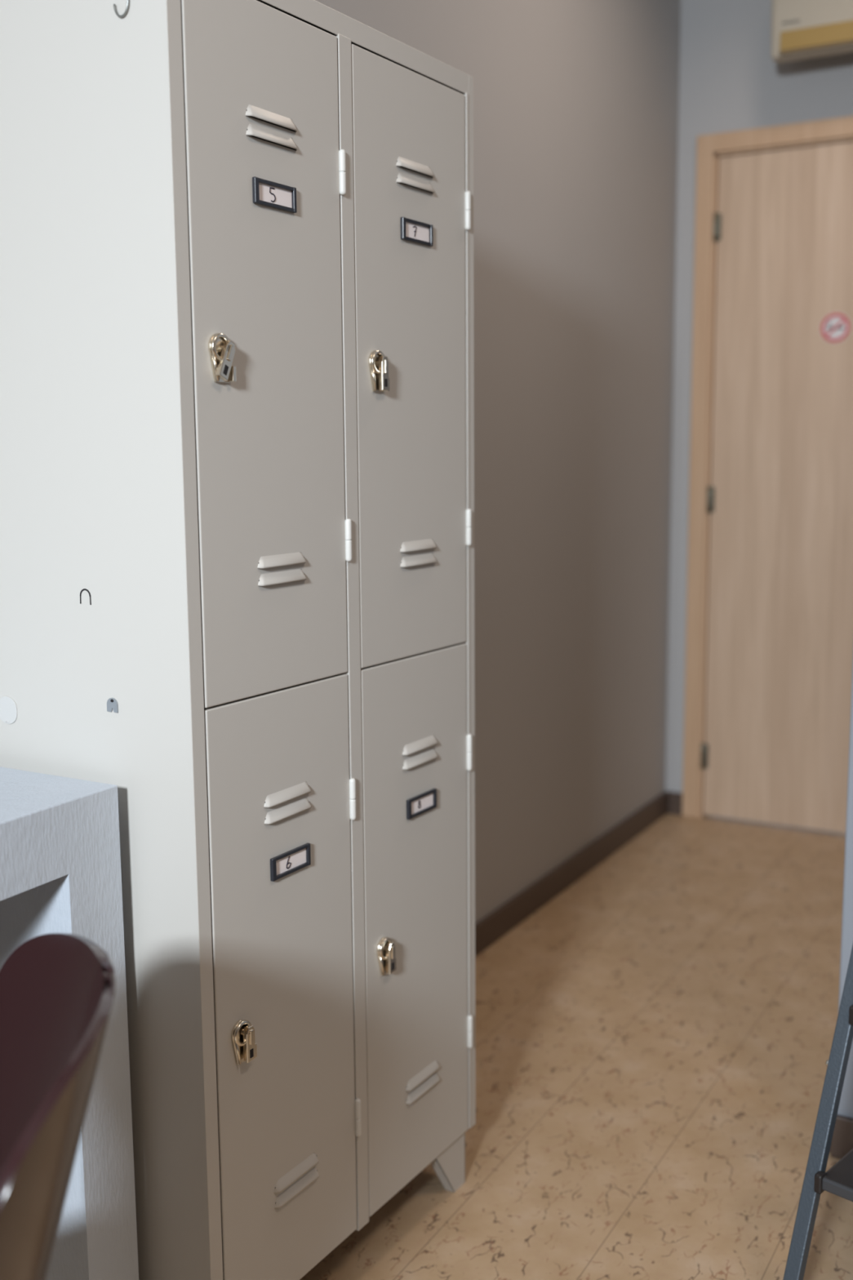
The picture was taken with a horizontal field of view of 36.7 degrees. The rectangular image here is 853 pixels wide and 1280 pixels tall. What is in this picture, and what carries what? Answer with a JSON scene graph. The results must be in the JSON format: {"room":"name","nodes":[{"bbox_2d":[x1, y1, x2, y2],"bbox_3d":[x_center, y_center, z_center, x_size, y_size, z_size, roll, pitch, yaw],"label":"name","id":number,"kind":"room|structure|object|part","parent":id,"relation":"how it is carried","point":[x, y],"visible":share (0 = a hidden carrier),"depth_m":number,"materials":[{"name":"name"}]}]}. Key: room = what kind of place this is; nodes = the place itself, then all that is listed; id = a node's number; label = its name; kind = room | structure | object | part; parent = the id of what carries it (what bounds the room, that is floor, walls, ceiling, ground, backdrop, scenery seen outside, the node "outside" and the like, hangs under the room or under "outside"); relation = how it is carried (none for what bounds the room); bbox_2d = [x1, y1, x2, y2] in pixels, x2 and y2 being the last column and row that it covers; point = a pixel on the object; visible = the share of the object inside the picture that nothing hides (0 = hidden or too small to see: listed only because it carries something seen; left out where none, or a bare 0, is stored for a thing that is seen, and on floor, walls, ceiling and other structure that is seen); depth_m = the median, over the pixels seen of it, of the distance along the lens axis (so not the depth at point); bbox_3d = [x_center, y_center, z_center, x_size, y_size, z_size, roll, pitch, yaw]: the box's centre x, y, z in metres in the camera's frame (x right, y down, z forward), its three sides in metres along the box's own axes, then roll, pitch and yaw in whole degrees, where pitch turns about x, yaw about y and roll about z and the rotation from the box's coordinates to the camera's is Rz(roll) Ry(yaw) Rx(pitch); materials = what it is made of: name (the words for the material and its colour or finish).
{"room":"staff locker room","nodes":[
{"label":"staff locker room","id":0,"kind":"room"},
{"bbox_2d":[315,0,680,924],"bbox_3d":[-0.836,-0.518,1.414,0.100,3.100,6.530,4,10,29],"label":"wall","id":1,"kind":"structure","parent":0,"point":[576,102],"depth_m":3.48,"materials":[{"name":"grey paint"}]},
{"bbox_2d":[475,791,668,956],"bbox_3d":[0.341,0.685,3.565,0.013,0.078,1.980,4,10,29],"label":"baseboard","id":2,"kind":"structure","parent":1,"relation":"attached to","point":[509,915],"depth_m":3.63,"materials":[{"name":"brown wood"}]},
{"bbox_2d":[299,813,852,1279],"bbox_3d":[0.836,1.160,0.773,3.853,0.060,6.630,4,10,29],"label":"floor","id":3,"kind":"structure","parent":0,"point":[654,1041],"depth_m":2.54,"materials":[{"name":"tile"}]},
{"bbox_2d":[0,933,115,1279],"bbox_3d":[-0.537,0.692,1.106,0.557,0.786,0.464,-3,9,-17],"label":"shell chair","id":4,"kind":"object","parent":3,"relation":"on","point":[57,990],"visible":1,"depth_m":1.16,"materials":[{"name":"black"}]},
{"bbox_2d":[0,766,138,1279],"bbox_3d":[-0.787,0.653,1.219,0.319,0.838,1.120,4,10,29],"label":"console desk","id":5,"kind":"object","parent":3,"relation":"on","point":[60,856],"visible":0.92,"depth_m":1.56,"materials":[{"name":"grey paint"}]},
{"bbox_2d":[0,0,475,1279],"bbox_3d":[-0.267,0.062,1.908,0.427,1.801,0.677,5,10,32],"label":"locker","id":6,"kind":"object","parent":3,"relation":"on","point":[237,318],"visible":1,"depth_m":1.63,"materials":[{"name":"grey metal"}]},
{"bbox_3d":[-0.552,0.092,1.690,0.037,0.037,0.003,5,10,32],"label":"hook plate","id":7,"kind":"part","parent":6,"relation":"part of","materials":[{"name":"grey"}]},
{"bbox_2d":[113,0,128,17],"bbox_3d":[-0.335,-0.739,1.439,0.023,0.086,0.024,5,10,31],"label":"wire hook","id":8,"kind":"object","parent":6,"relation":"hanging from","point":[123,15],"visible":1,"depth_m":1.43,"materials":[{"name":"grey metal"}]},
{"bbox_3d":[-0.197,-0.350,1.607,0.017,0.835,0.293,5,10,32],"label":"door","id":9,"kind":"part","parent":6,"relation":"part of","materials":[{"name":"grey paint"}]},
{"bbox_2d":[245,104,297,150],"bbox_3d":[-0.187,-0.624,1.564,0.006,0.036,0.098,5,10,32],"label":"vent","id":10,"kind":"object","parent":6,"relation":"attached to","point":[268,126],"depth_m":1.56,"materials":[{"name":"grey metal"}]},
{"bbox_3d":[-0.190,0.479,1.728,0.017,0.836,0.293,5,10,32],"label":"door","id":11,"kind":"part","parent":6,"relation":"part of","materials":[{"name":"grey paint"}]},
{"bbox_2d":[257,551,306,586],"bbox_3d":[-0.182,-0.091,1.642,0.006,0.036,0.098,5,10,32],"label":"vent","id":12,"kind":"object","parent":6,"relation":"attached to","point":[273,568],"depth_m":1.64,"materials":[{"name":"grey metal"}]},
{"bbox_2d":[263,781,311,824],"bbox_3d":[-0.180,0.213,1.687,0.006,0.036,0.098,5,10,32],"label":"vent","id":13,"kind":"object","parent":6,"relation":"attached to","point":[285,802],"depth_m":1.68,"materials":[{"name":"grey metal"}]},
{"bbox_2d":[274,1153,319,1208],"bbox_3d":[-0.176,0.740,1.764,0.006,0.036,0.098,5,10,32],"label":"vent","id":14,"kind":"object","parent":6,"relation":"attached to","point":[294,1180],"depth_m":1.76,"materials":[{"name":"grey metal"}]},
{"bbox_3d":[-0.024,-0.392,1.882,0.017,0.835,0.296,5,10,32],"label":"door","id":15,"kind":"part","parent":6,"relation":"part of","materials":[{"name":"grey paint"}]},
{"bbox_3d":[-0.017,0.437,2.003,0.017,0.836,0.296,5,10,32],"label":"door","id":16,"kind":"part","parent":6,"relation":"part of","materials":[{"name":"grey paint"}]},
{"bbox_2d":[395,155,434,193],"bbox_3d":[-0.014,-0.666,1.838,0.006,0.036,0.098,5,10,32],"label":"vent","id":17,"kind":"object","parent":6,"relation":"attached to","point":[414,174],"depth_m":1.84,"materials":[{"name":"grey metal"}]},
{"bbox_2d":[400,538,436,567],"bbox_3d":[-0.010,-0.130,1.917,0.006,0.036,0.098,5,10,32],"label":"vent","id":18,"kind":"object","parent":6,"relation":"attached to","point":[414,553],"depth_m":1.91,"materials":[{"name":"grey metal"}]},
{"bbox_2d":[402,734,437,769],"bbox_3d":[-0.008,0.170,1.961,0.006,0.036,0.098,5,10,32],"label":"vent","id":19,"kind":"object","parent":6,"relation":"attached to","point":[420,752],"depth_m":1.96,"materials":[{"name":"grey metal"}]},
{"bbox_2d":[405,1059,439,1104],"bbox_3d":[-0.004,0.700,2.038,0.006,0.036,0.098,5,10,32],"label":"vent","id":20,"kind":"object","parent":6,"relation":"attached to","point":[423,1079],"depth_m":2.03,"materials":[{"name":"grey metal"}]},
{"bbox_2d":[782,944,852,1279],"bbox_3d":[0.816,0.546,1.793,0.412,0.860,0.574,7,11,43],"label":"step ladder","id":21,"kind":"object","parent":3,"relation":"on","point":[837,1180],"visible":1,"depth_m":1.81,"materials":[{"name":"grey metal"}]},
{"bbox_2d":[665,0,852,792],"bbox_3d":[2.426,-0.828,3.357,3.853,3.100,0.100,4,10,29],"label":"wall","id":22,"kind":"structure","parent":0,"point":[730,80],"depth_m":4.04,"materials":[{"name":"grey paint"}]},
{"bbox_2d":[667,791,682,815],"bbox_3d":[0.852,0.559,4.397,0.049,0.078,0.013,4,10,29],"label":"baseboard","id":23,"kind":"structure","parent":22,"relation":"attached to","point":[674,806],"depth_m":4.39,"materials":[{"name":"brown wood"}]},
{"bbox_2d":[682,115,852,817],"bbox_3d":[1.308,-0.472,4.034,0.964,2.218,0.104,4,10,29],"label":"trim","id":24,"kind":"structure","parent":22,"relation":"attached to","point":[709,148],"depth_m":4.16,"materials":[{"name":"brown wood"}]},
{"bbox_2d":[700,141,852,833],"bbox_3d":[1.281,-0.437,3.999,0.837,2.139,0.108,4,10,29],"label":"door","id":25,"kind":"structure","parent":22,"relation":"in","point":[775,749],"depth_m":4.09,"materials":[{"name":"brown wood"}]},
{"bbox_2d":[770,0,852,62],"bbox_3d":[1.402,-1.813,3.617,0.818,0.270,0.202,4,10,29],"label":"air conditioner","id":26,"kind":"object","parent":22,"relation":"attached to","point":[802,29],"visible":1,"depth_m":3.69,"materials":[{"name":"beige plastic"}]},
{"bbox_2d":[837,662,852,1118],"bbox_3d":[2.350,-0.663,2.238,2.676,3.100,1.944,4,10,29],"label":"wall","id":27,"kind":"structure","parent":0,"point":[846,1104],"depth_m":2.21,"materials":[{"name":"grey paint"}]},
{"bbox_2d":[831,1114,852,1159],"bbox_3d":[1.881,0.959,1.614,2.676,0.078,0.012,4,10,29],"label":"baseboard","id":28,"kind":"structure","parent":27,"relation":"attached to","point":[842,1144],"depth_m":2.25,"materials":[{"name":"brown"}]}
]}

